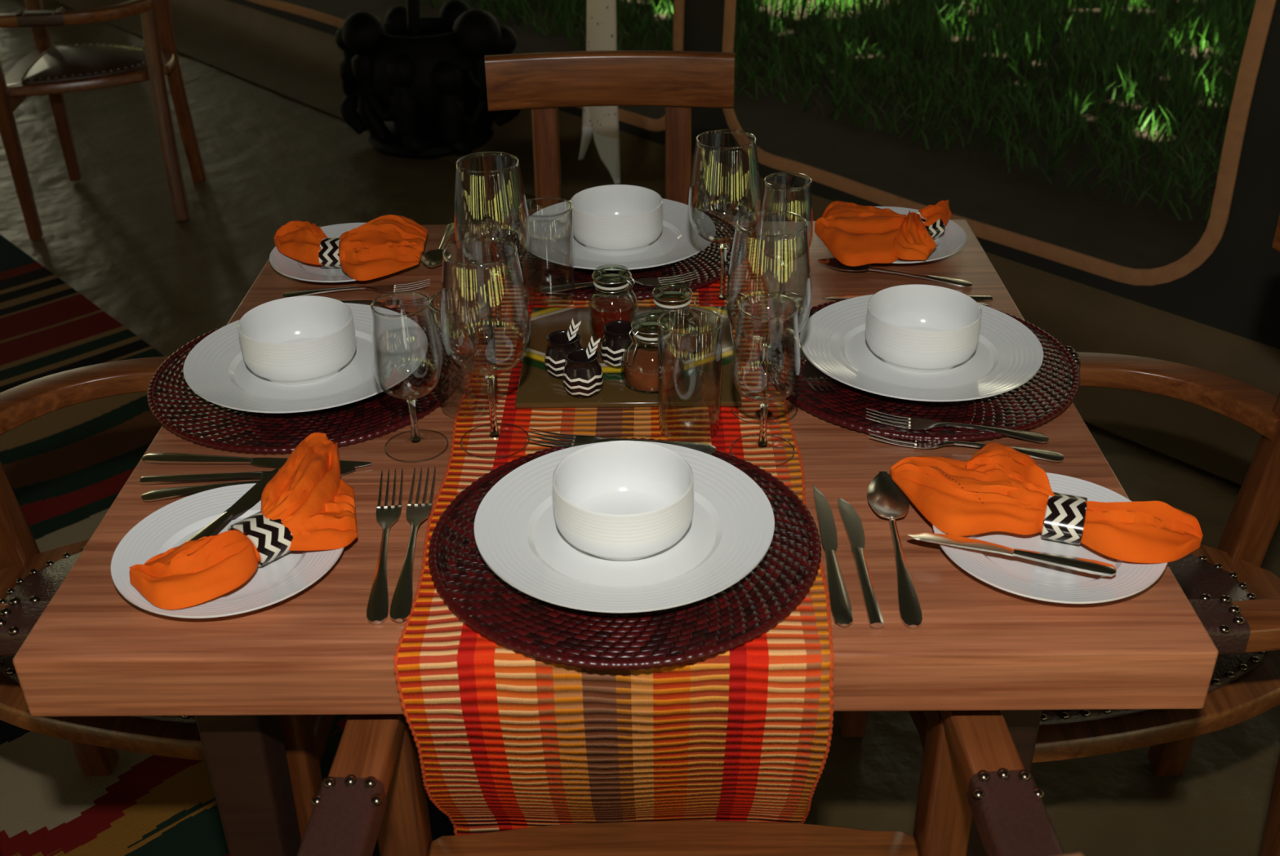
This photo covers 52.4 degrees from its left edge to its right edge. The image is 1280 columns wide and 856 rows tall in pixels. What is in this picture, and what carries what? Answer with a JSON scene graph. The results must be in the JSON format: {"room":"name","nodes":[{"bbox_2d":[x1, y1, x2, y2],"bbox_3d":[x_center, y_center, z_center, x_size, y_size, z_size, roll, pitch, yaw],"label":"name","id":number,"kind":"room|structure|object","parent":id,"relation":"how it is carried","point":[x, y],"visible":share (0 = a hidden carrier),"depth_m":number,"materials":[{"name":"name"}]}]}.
{"room":"dining room","nodes":[
{"label":"dining room","id":0,"kind":"room"},
{"bbox_2d":[0,0,1279,855],"bbox_3d":[-2.058,0.350,2.373,6.200,0.009,11.200,-25,38,-35],"label":"floor","id":1,"kind":"structure","parent":0,"point":[272,159],"depth_m":3.92,"materials":[{"name":"grey concrete"}]},
{"bbox_2d":[0,0,206,239],"bbox_3d":[-1.663,-1.132,3.975,0.496,0.937,0.609,-5,30,-7],"label":"armchair","id":2,"kind":"object","parent":1,"relation":"on","point":[55,71],"visible":1,"depth_m":3.90,"materials":[{"name":"brown wood"}]},
{"bbox_2d":[0,234,454,855],"bbox_3d":[-1.718,0.354,2.345,2.200,0.002,4.100,-25,38,-35],"label":"rug","id":3,"kind":"object","parent":1,"relation":"on","point":[65,468],"visible":0.3,"depth_m":2.63,"materials":[{"name":"multicoloured fabric"}]},
{"bbox_2d":[0,356,334,841],"bbox_3d":[-0.620,0.218,1.628,0.558,0.937,0.609,0,30,1],"label":"armchair","id":4,"kind":"object","parent":3,"relation":"on","point":[29,578],"visible":0.21,"depth_m":1.54,"materials":[{"name":"brown wood"}]},
{"bbox_2d":[474,50,751,224],"bbox_3d":[-0.044,-0.091,2.148,0.609,0.937,0.558,0,30,1],"label":"armchair","id":5,"kind":"object","parent":3,"relation":"on","point":[678,81],"visible":0.08,"depth_m":2.12,"materials":[{"name":"brown wood"}]},
{"bbox_2d":[13,219,1217,855],"bbox_3d":[-0.017,0.265,1.715,1.020,0.750,0.997,0,30,1],"label":"dining table","id":6,"kind":"object","parent":3,"relation":"on","point":[977,645],"visible":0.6,"depth_m":1.15,"materials":[{"name":"brown wood"}]},
{"bbox_2d":[141,480,260,502],"bbox_3d":[-0.407,0.059,1.322,0.192,0.011,0.040,-5,31,-8],"label":"spoon","id":7,"kind":"object","parent":6,"relation":"on","point":[167,493],"visible":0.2,"depth_m":1.31,"materials":[{"name":"silver metal"}]},
{"bbox_2d":[111,483,344,618],"bbox_3d":[-0.381,0.116,1.216,0.212,0.018,0.212,0,30,1],"label":"plate","id":8,"kind":"object","parent":6,"relation":"on","point":[171,526],"visible":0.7,"depth_m":1.20,"materials":[{"name":"white ceramic"}]},
{"bbox_2d":[177,468,279,546],"bbox_3d":[-0.395,0.082,1.256,0.020,0.007,0.159,12,34,21],"label":"butter knife","id":9,"kind":"object","parent":8,"relation":"on","point":[254,494],"visible":0.52,"depth_m":1.26,"materials":[{"name":"silver metal"}]},
{"bbox_2d":[128,432,357,609],"bbox_3d":[-0.339,0.083,1.226,0.146,0.047,0.285,14,33,23],"label":"napkin","id":10,"kind":"object","parent":8,"relation":"on","point":[310,498],"visible":0.95,"depth_m":1.20,"materials":[{"name":"orange fabric"}]},
{"bbox_2d":[227,511,293,567],"bbox_3d":[-0.353,0.103,1.210,0.059,0.038,0.036,25,39,37],"label":"napkin ring","id":11,"kind":"object","parent":10,"relation":"on","point":[272,540],"visible":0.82,"depth_m":1.19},
{"bbox_2d":[139,466,355,484],"bbox_3d":[-0.403,0.050,1.339,0.218,0.007,0.019,-2,30,-3],"label":"table knife","id":12,"kind":"object","parent":6,"relation":"on","point":[145,480],"visible":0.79,"depth_m":1.33,"materials":[{"name":"silver metal"}]},
{"bbox_2d":[142,452,371,468],"bbox_3d":[-0.403,0.035,1.365,0.246,0.007,0.020,2,30,5],"label":"table knife","id":13,"kind":"object","parent":6,"relation":"on","point":[162,457],"visible":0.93,"depth_m":1.36,"materials":[{"name":"silver metal"}]},
{"bbox_2d":[146,306,467,454],"bbox_3d":[-0.390,-0.067,1.540,0.370,0.010,0.370,7,31,14],"label":"placemat","id":14,"kind":"object","parent":6,"relation":"on","point":[172,403],"visible":0.5,"depth_m":1.45,"materials":[{"name":"red wicker"}]},
{"bbox_2d":[183,302,427,413],"bbox_3d":[-0.390,-0.079,1.533,0.280,0.021,0.280,0,30,1],"label":"dinner plate","id":15,"kind":"object","parent":14,"relation":"on","point":[215,369],"visible":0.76,"depth_m":1.51,"materials":[{"name":"white ceramic"}]},
{"bbox_2d":[237,295,355,384],"bbox_3d":[-0.399,-0.101,1.522,0.130,0.060,0.130,0,30,1],"label":"soup bowl","id":16,"kind":"object","parent":15,"relation":"on","point":[306,339],"visible":1,"depth_m":1.51,"materials":[{"name":"white ceramic"}]},
{"bbox_2d":[269,222,365,282],"bbox_3d":[-0.412,-0.242,1.833,0.212,0.018,0.212,0,30,1],"label":"plate","id":17,"kind":"object","parent":6,"relation":"on","point":[286,265],"visible":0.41,"depth_m":1.80,"materials":[{"name":"white ceramic"}]},
{"bbox_2d":[274,214,427,280],"bbox_3d":[-0.412,-0.259,1.814,0.223,0.048,0.199,0,30,1],"label":"napkin","id":18,"kind":"object","parent":17,"relation":"on","point":[383,246],"visible":0.97,"depth_m":1.79,"materials":[{"name":"orange fabric"}]},
{"bbox_2d":[318,237,341,267],"bbox_3d":[-0.422,-0.244,1.806,0.036,0.038,0.059,0,30,1],"label":"napkin ring","id":19,"kind":"object","parent":18,"relation":"on","point":[328,255],"visible":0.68,"depth_m":1.78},
{"bbox_2d":[283,278,430,297],"bbox_3d":[-0.379,-0.186,1.742,0.195,0.009,0.025,-4,30,-6],"label":"fork","id":20,"kind":"object","parent":6,"relation":"on","point":[380,288],"visible":1,"depth_m":1.74,"materials":[{"name":"silver metal"}]},
{"bbox_2d":[366,468,403,625],"bbox_3d":[-0.242,0.107,1.236,0.025,0.009,0.242,-4,30,-5],"label":"fork","id":21,"kind":"object","parent":6,"relation":"on","point":[377,611],"visible":1,"depth_m":1.21,"materials":[{"name":"silver metal"}]},
{"bbox_2d":[339,295,432,308],"bbox_3d":[-0.360,-0.163,1.703,0.180,0.009,0.025,-1,30,-1],"label":"fork","id":22,"kind":"object","parent":6,"relation":"on","point":[393,304],"visible":0.62,"depth_m":1.70,"materials":[{"name":"silver metal"}]},
{"bbox_2d":[370,291,448,462],"bbox_3d":[-0.241,-0.053,1.353,0.069,0.169,0.069,24,38,36],"label":"wine glass","id":23,"kind":"object","parent":6,"relation":"on","point":[411,397],"visible":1,"depth_m":1.35,"materials":[{"name":"clear glass"}]},
{"bbox_2d":[371,292,440,399],"bbox_3d":[-0.241,-0.081,1.337,0.069,0.104,0.069,-11,32,-17],"label":"glass bowl","id":24,"kind":"object","parent":23,"relation":"on","point":[409,394],"depth_m":1.34,"materials":[{"name":"clear glass"}]},
{"bbox_2d":[389,466,435,622],"bbox_3d":[-0.215,0.105,1.235,0.025,0.009,0.241,-2,30,-2],"label":"fork","id":25,"kind":"object","parent":6,"relation":"on","point":[401,606],"visible":1,"depth_m":1.20,"materials":[{"name":"silver metal"}]},
{"bbox_2d":[421,222,460,267],"bbox_3d":[-0.283,-0.264,1.873,0.040,0.011,0.180,1,30,3],"label":"spoon","id":26,"kind":"object","parent":6,"relation":"on","point":[433,258],"visible":0.92,"depth_m":1.84,"materials":[{"name":"silver metal"}]},
{"bbox_2d":[421,248,450,267],"bbox_3d":[-0.286,-0.235,1.822,0.040,0.010,0.062,1,30,3],"label":"bowl","id":27,"kind":"object","parent":26,"relation":"on","point":[433,258],"depth_m":1.83,"materials":[{"name":"silver metal"}]},
{"bbox_2d":[393,221,834,835],"bbox_3d":[-0.015,0.106,1.611,0.377,0.380,0.994,0,30,1],"label":"table runner","id":28,"kind":"object","parent":6,"relation":"on","point":[505,740],"visible":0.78,"depth_m":1.18,"materials":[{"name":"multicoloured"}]},
{"bbox_2d":[429,287,497,419],"bbox_3d":[-0.192,-0.080,1.429,0.068,0.133,0.068,7,31,13],"label":"tumbler","id":29,"kind":"object","parent":28,"relation":"on","point":[490,303],"visible":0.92,"depth_m":1.42,"materials":[{"name":"clear glass"}]},
{"bbox_2d":[440,235,530,459],"bbox_3d":[-0.157,-0.081,1.342,0.090,0.221,0.090,-16,34,-24],"label":"wine glass","id":30,"kind":"object","parent":28,"relation":"on","point":[489,371],"visible":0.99,"depth_m":1.33,"materials":[{"name":"clear glass"}]},
{"bbox_2d":[440,236,530,375],"bbox_3d":[-0.158,-0.119,1.320,0.090,0.132,0.090,-14,33,-22],"label":"glass bowl","id":31,"kind":"object","parent":30,"relation":"on","point":[487,370],"depth_m":1.32,"materials":[{"name":"clear glass"}]},
{"bbox_2d":[453,151,529,344],"bbox_3d":[-0.177,-0.217,1.576,0.090,0.221,0.090,-3,30,-4],"label":"wine glass","id":32,"kind":"object","parent":28,"relation":"on","point":[495,268],"visible":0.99,"depth_m":1.56,"materials":[{"name":"clear glass"}]},
{"bbox_2d":[453,151,529,271],"bbox_3d":[-0.178,-0.255,1.554,0.090,0.132,0.090,-2,30,-2],"label":"glass bowl","id":33,"kind":"object","parent":32,"relation":"on","point":[495,267],"depth_m":1.55,"materials":[{"name":"clear glass"}]},
{"bbox_2d":[518,196,574,304],"bbox_3d":[-0.118,-0.222,1.672,0.068,0.133,0.068,11,32,19],"label":"tumbler","id":34,"kind":"object","parent":28,"relation":"on","point":[570,209],"visible":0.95,"depth_m":1.66,"materials":[{"name":"clear glass"}]},
{"bbox_2d":[487,207,746,301],"bbox_3d":[-0.032,-0.260,1.859,0.370,0.010,0.370,-26,38,-36],"label":"placemat","id":35,"kind":"object","parent":28,"relation":"on","point":[540,273],"visible":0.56,"depth_m":1.78,"materials":[{"name":"red wicker"}]},
{"bbox_2d":[518,198,715,270],"bbox_3d":[-0.033,-0.273,1.851,0.280,0.021,0.280,0,30,1],"label":"dinner plate","id":36,"kind":"object","parent":35,"relation":"on","point":[550,239],"visible":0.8,"depth_m":1.84,"materials":[{"name":"white ceramic"}]},
{"bbox_2d":[569,184,662,253],"bbox_3d":[-0.033,-0.294,1.840,0.130,0.060,0.130,0,30,1],"label":"soup bowl","id":37,"kind":"object","parent":36,"relation":"on","point":[611,219],"visible":0.95,"depth_m":1.81,"materials":[{"name":"white ceramic"}]},
{"bbox_2d":[540,271,698,293],"bbox_3d":[-0.027,-0.192,1.723,0.211,0.009,0.025,-5,31,-8],"label":"fork","id":38,"kind":"object","parent":35,"relation":"on","point":[653,281],"visible":0.91,"depth_m":1.72,"materials":[{"name":"silver metal"}]},
{"bbox_2d":[427,437,821,671],"bbox_3d":[-0.014,0.105,1.230,0.370,0.010,0.370,0,30,1],"label":"placemat","id":39,"kind":"object","parent":28,"relation":"on","point":[517,621],"visible":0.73,"depth_m":1.14,"materials":[{"name":"red wicker"}]},
{"bbox_2d":[525,428,715,454],"bbox_3d":[-0.020,0.015,1.369,0.200,0.009,0.025,3,30,7],"label":"fork","id":40,"kind":"object","parent":39,"relation":"on","point":[578,440],"visible":0.88,"depth_m":1.37,"materials":[{"name":"silver metal"}]},
{"bbox_2d":[474,440,774,613],"bbox_3d":[-0.015,0.093,1.223,0.280,0.021,0.280,0,30,1],"label":"dinner plate","id":41,"kind":"object","parent":39,"relation":"on","point":[517,535],"visible":0.77,"depth_m":1.20,"materials":[{"name":"white ceramic"}]},
{"bbox_2d":[552,440,693,560],"bbox_3d":[-0.015,0.070,1.214,0.130,0.060,0.130,0,30,1],"label":"soup bowl","id":42,"kind":"object","parent":41,"relation":"on","point":[615,500],"visible":1,"depth_m":1.24,"materials":[{"name":"white ceramic"}]},
{"bbox_2d":[515,306,742,408],"bbox_3d":[-0.013,-0.089,1.565,0.254,0.007,0.254,0,30,1],"label":"tray","id":43,"kind":"object","parent":28,"relation":"on","point":[698,386],"visible":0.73,"depth_m":1.52,"materials":[{"name":"ceramic"}]},
{"bbox_2d":[544,329,581,378],"bbox_3d":[-0.088,-0.084,1.504,0.046,0.046,0.046,12,33,21],"label":"pot","id":44,"kind":"object","parent":43,"relation":"on","point":[555,361],"visible":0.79,"depth_m":1.49,"materials":[{"name":"brown ceramic"}]},
{"bbox_2d":[564,318,581,343],"bbox_3d":[-0.081,-0.101,1.497,0.031,0.050,0.007,-21,36,-31],"label":"spoon","id":45,"kind":"object","parent":44,"relation":"in","point":[571,335],"visible":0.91,"depth_m":1.49,"materials":[{"name":"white ceramic"}]},
{"bbox_2d":[562,347,603,398],"bbox_3d":[-0.064,-0.061,1.464,0.046,0.046,0.046,-9,31,-14],"label":"pot","id":46,"kind":"object","parent":43,"relation":"on","point":[581,380],"visible":0.99,"depth_m":1.45,"materials":[{"name":"brown ceramic"}]},
{"bbox_2d":[583,335,600,362],"bbox_3d":[-0.057,-0.079,1.458,0.031,0.050,0.007,-21,36,-31],"label":"spoon","id":47,"kind":"object","parent":46,"relation":"in","point":[589,353],"visible":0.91,"depth_m":1.45,"materials":[{"name":"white ceramic"}]},
{"bbox_2d":[588,266,638,342],"bbox_3d":[-0.032,-0.151,1.578,0.063,0.086,0.058,13,33,22],"label":"jar","id":48,"kind":"object","parent":43,"relation":"on","point":[604,309],"visible":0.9,"depth_m":1.57,"materials":[{"name":"clear glass"}]},
{"bbox_2d":[600,320,639,368],"bbox_3d":[-0.024,-0.098,1.525,0.046,0.046,0.046,1,30,3],"label":"pot","id":49,"kind":"object","parent":43,"relation":"on","point":[615,339],"visible":0.77,"depth_m":1.51,"materials":[{"name":"brown ceramic"}]},
{"bbox_2d":[621,314,684,394],"bbox_3d":[0.014,-0.086,1.471,0.072,0.080,0.072,-20,35,-29],"label":"jar","id":50,"kind":"object","parent":43,"relation":"on","point":[640,370],"visible":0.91,"depth_m":1.46,"materials":[{"name":"clear glass"}]},
{"bbox_2d":[642,283,702,359],"bbox_3d":[0.038,-0.129,1.543,0.072,0.080,0.072,16,34,26],"label":"jar","id":51,"kind":"object","parent":43,"relation":"on","point":[687,344],"visible":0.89,"depth_m":1.54,"materials":[{"name":"clear glass"}]},
{"bbox_2d":[657,306,722,434],"bbox_3d":[0.053,-0.054,1.379,0.068,0.133,0.068,2,30,4],"label":"tumbler","id":52,"kind":"object","parent":28,"relation":"on","point":[660,328],"visible":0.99,"depth_m":1.36,"materials":[{"name":"clear glass"}]},
{"bbox_2d":[688,128,760,315],"bbox_3d":[0.106,-0.258,1.640,0.090,0.221,0.090,5,31,10],"label":"wine glass","id":53,"kind":"object","parent":28,"relation":"on","point":[723,242],"visible":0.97,"depth_m":1.63,"materials":[{"name":"clear glass"}]},
{"bbox_2d":[688,129,760,244],"bbox_3d":[0.106,-0.296,1.618,0.090,0.132,0.090,18,35,29],"label":"glass bowl","id":54,"kind":"object","parent":53,"relation":"on","point":[721,240],"depth_m":1.61,"materials":[{"name":"clear glass"}]},
{"bbox_2d":[729,293,799,467],"bbox_3d":[0.128,-0.048,1.331,0.069,0.169,0.069,-14,33,-21],"label":"wine glass","id":55,"kind":"object","parent":28,"relation":"on","point":[764,401],"visible":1,"depth_m":1.32,"materials":[{"name":"clear glass"}]},
{"bbox_2d":[731,293,799,404],"bbox_3d":[0.128,-0.076,1.315,0.069,0.104,0.069,3,30,7],"label":"glass bowl","id":56,"kind":"object","parent":55,"relation":"on","point":[761,398],"depth_m":1.31,"materials":[{"name":"clear glass"}]},
{"bbox_2d":[725,209,811,425],"bbox_3d":[0.137,-0.117,1.397,0.090,0.221,0.090,9,32,17],"label":"wine glass","id":57,"kind":"object","parent":28,"relation":"on","point":[766,340],"visible":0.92,"depth_m":1.38,"materials":[{"name":"clear glass"}]},
{"bbox_2d":[725,210,811,344],"bbox_3d":[0.137,-0.155,1.375,0.090,0.132,0.090,-2,30,-2],"label":"glass bowl","id":58,"kind":"object","parent":57,"relation":"on","point":[764,339],"depth_m":1.37,"materials":[{"name":"clear glass"}]},
{"bbox_2d":[758,171,813,314],"bbox_3d":[0.184,-0.235,1.656,0.069,0.169,0.069,11,32,19],"label":"wine glass","id":59,"kind":"object","parent":6,"relation":"on","point":[784,260],"visible":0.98,"depth_m":1.65,"materials":[{"name":"clear glass"}]},
{"bbox_2d":[758,172,813,261],"bbox_3d":[0.184,-0.263,1.640,0.069,0.104,0.069,18,35,29],"label":"glass bowl","id":60,"kind":"object","parent":59,"relation":"on","point":[781,258],"depth_m":1.64,"materials":[{"name":"clear glass"}]},
{"bbox_2d":[813,484,853,626],"bbox_3d":[0.178,0.114,1.216,0.019,0.007,0.222,0,30,1],"label":"table knife","id":61,"kind":"object","parent":6,"relation":"on","point":[840,604],"visible":1,"depth_m":1.19,"materials":[{"name":"silver metal"}]},
{"bbox_2d":[837,497,884,628],"bbox_3d":[0.205,0.120,1.205,0.019,0.007,0.199,-1,30,0],"label":"table knife","id":62,"kind":"object","parent":6,"relation":"on","point":[851,521],"visible":1,"depth_m":1.20,"materials":[{"name":"silver metal"}]},
{"bbox_2d":[816,206,966,263],"bbox_3d":[0.359,-0.272,1.865,0.212,0.018,0.212,0,30,1],"label":"plate","id":63,"kind":"object","parent":6,"relation":"on","point":[953,239],"visible":0.28,"depth_m":1.84,"materials":[{"name":"white ceramic"}]},
{"bbox_2d":[814,200,951,266],"bbox_3d":[0.355,-0.289,1.847,0.211,0.049,0.230,0,30,1],"label":"napkin","id":64,"kind":"object","parent":63,"relation":"on","point":[855,234],"visible":0.98,"depth_m":1.81,"materials":[{"name":"orange fabric"}]},
{"bbox_2d":[906,211,944,239],"bbox_3d":[0.404,-0.289,1.865,0.036,0.038,0.059,-18,34,-27],"label":"napkin ring","id":65,"kind":"object","parent":64,"relation":"on","point":[935,230],"visible":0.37,"depth_m":1.84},
{"bbox_2d":[866,471,922,629],"bbox_3d":[0.241,0.109,1.221,0.040,0.011,0.238,1,30,3],"label":"spoon","id":66,"kind":"object","parent":6,"relation":"on","point":[886,498],"visible":0.98,"depth_m":1.25,"materials":[{"name":"silver metal"}]},
{"bbox_2d":[866,471,910,519],"bbox_3d":[0.245,0.069,1.288,0.040,0.010,0.082,1,30,3],"label":"bowl","id":67,"kind":"object","parent":66,"relation":"on","point":[885,497],"depth_m":1.29,"materials":[{"name":"silver metal"}]},
{"bbox_2d":[817,257,972,287],"bbox_3d":[0.345,-0.211,1.767,0.210,0.011,0.040,10,32,18],"label":"spoon","id":68,"kind":"object","parent":6,"relation":"on","point":[833,263],"visible":0.96,"depth_m":1.76,"materials":[{"name":"silver metal"}]},
{"bbox_2d":[817,257,871,271],"bbox_3d":[0.280,-0.223,1.787,0.072,0.010,0.040,10,32,18],"label":"bowl","id":69,"kind":"object","parent":68,"relation":"on","point":[833,263],"depth_m":1.79,"materials":[{"name":"silver metal"}]},
{"bbox_2d":[822,293,992,302],"bbox_3d":[0.348,-0.171,1.702,0.220,0.007,0.019,1,30,3],"label":"table knife","id":70,"kind":"object","parent":6,"relation":"on","point":[977,298],"visible":0.42,"depth_m":1.70,"materials":[{"name":"silver metal"}]},
{"bbox_2d":[760,297,1080,442],"bbox_3d":[0.329,-0.079,1.539,0.370,0.010,0.370,16,34,27],"label":"placemat","id":71,"kind":"object","parent":6,"relation":"on","point":[1036,402],"visible":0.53,"depth_m":1.45,"materials":[{"name":"red wicker"}]},
{"bbox_2d":[780,328,834,391],"bbox_3d":[0.194,-0.081,1.533,0.025,0.009,0.170,-5,31,-7],"label":"fork","id":72,"kind":"object","parent":71,"relation":"on","point":[809,371],"visible":0.92,"depth_m":1.51,"materials":[{"name":"silver metal"}]},
{"bbox_2d":[800,294,1043,401],"bbox_3d":[0.329,-0.092,1.532,0.280,0.021,0.280,0,30,1],"label":"dinner plate","id":73,"kind":"object","parent":71,"relation":"on","point":[1007,354],"visible":0.7,"depth_m":1.51,"materials":[{"name":"white ceramic"}]},
{"bbox_2d":[866,284,982,373],"bbox_3d":[0.331,-0.115,1.524,0.130,0.060,0.130,0,30,1],"label":"soup bowl","id":74,"kind":"object","parent":73,"relation":"on","point":[915,327],"visible":1,"depth_m":1.51,"materials":[{"name":"white ceramic"}]},
{"bbox_2d":[977,302,989,306],"bbox_3d":[0.337,-0.158,1.679,0.224,0.007,0.020,0,30,2],"label":"table knife","id":75,"kind":"object","parent":71,"relation":"on","point":[982,304],"visible":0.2,"depth_m":1.67,"materials":[{"name":"silver metal"}]},
{"bbox_2d":[866,408,1048,443],"bbox_3d":[0.340,-0.001,1.398,0.194,0.018,0.025,4,31,9],"label":"fork","id":76,"kind":"object","parent":6,"relation":"on","point":[918,424],"visible":1,"depth_m":1.40,"materials":[{"name":"silver metal"}]},
{"bbox_2d":[869,426,1063,462],"bbox_3d":[0.344,0.019,1.374,0.200,0.009,0.025,6,31,12],"label":"fork","id":77,"kind":"object","parent":6,"relation":"on","point":[1049,455],"visible":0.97,"depth_m":1.37,"materials":[{"name":"silver metal"}]},
{"bbox_2d":[932,472,1167,604],"bbox_3d":[0.382,0.104,1.219,0.212,0.018,0.212,0,30,1],"label":"plate","id":78,"kind":"object","parent":6,"relation":"on","point":[1023,577],"visible":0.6,"depth_m":1.18,"materials":[{"name":"white ceramic"}]},
{"bbox_2d":[907,533,1116,577],"bbox_3d":[0.336,0.112,1.180,0.184,0.007,0.020,10,32,17],"label":"butter knife","id":79,"kind":"object","parent":78,"relation":"on","point":[1087,566],"visible":1,"depth_m":1.17,"materials":[{"name":"silver metal"}]},
{"bbox_2d":[889,442,1203,563],"bbox_3d":[0.374,0.067,1.231,0.286,0.053,0.160,22,37,34],"label":"napkin","id":80,"kind":"object","parent":78,"relation":"on","point":[1001,487],"visible":0.97,"depth_m":1.22,"materials":[{"name":"orange fabric"}]},
{"bbox_2d":[1040,492,1088,545],"bbox_3d":[0.399,0.085,1.224,0.036,0.038,0.059,10,32,18],"label":"napkin ring","id":81,"kind":"object","parent":80,"relation":"on","point":[1064,517],"visible":0.89,"depth_m":1.20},
{"bbox_2d":[297,710,1083,855],"bbox_3d":[0.033,0.525,1.084,0.609,0.937,0.558,-1,30,0],"label":"armchair","id":82,"kind":"object","parent":3,"relation":"on","point":[373,789],"visible":0.94,"depth_m":1.23,"materials":[{"name":"brown wood"}]},
{"bbox_2d":[335,0,520,159],"bbox_3d":[-0.758,-1.359,4.573,0.552,0.712,0.523,19,35,30],"label":"vessel","id":83,"kind":"object","parent":1,"relation":"on","point":[424,77],"visible":0.94,"depth_m":4.49,"materials":[{"name":"black wood"}]},
{"bbox_2d":[839,215,1279,855],"bbox_3d":[0.579,0.213,1.612,0.558,0.937,0.609,0,30,1],"label":"armchair","id":84,"kind":"object","parent":1,"relation":"on","point":[1236,600],"visible":0.32,"depth_m":1.62,"materials":[{"name":"brown wood"}]},
{"bbox_2d":[228,0,1279,349],"bbox_3d":[0.232,-1.892,3.475,0.019,2.700,11.200,-25,38,-35],"label":"wall","id":85,"kind":"structure","parent":0,"point":[1236,291],"depth_m":2.99,"materials":[{"name":"fabric"}]},
{"bbox_2d":[247,0,684,131],"bbox_3d":[-1.432,-2.538,5.231,0.025,1.764,4.684,-25,38,-35],"label":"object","id":86,"kind":"structure","parent":85,"relation":"in","point":[537,25],"depth_m":4.45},
{"bbox_2d":[577,0,620,183],"bbox_3d":[-0.149,-1.699,3.828,0.042,1.980,0.220,-25,38,-35],"label":"hanging cloth","id":87,"kind":"object","parent":85,"relation":"hanging from","point":[602,122],"visible":0.7,"depth_m":4.17,"materials":[{"name":"white fabric"}]},
{"bbox_2d":[53,0,1279,485],"bbox_3d":[0.093,-0.712,4.002,0.397,0.126,11.100,-25,38,-35],"label":"floor","id":88,"kind":"structure","parent":85,"relation":"attached to","point":[295,60],"depth_m":3.91,"materials":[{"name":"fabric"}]},
{"bbox_2d":[721,0,1276,285],"bbox_3d":[0.778,-1.328,3.101,0.025,1.761,1.599,-25,38,-35],"label":"window","id":89,"kind":"structure","parent":85,"relation":"in","point":[1103,138],"depth_m":3.23,"materials":[{"name":"clear glass"}]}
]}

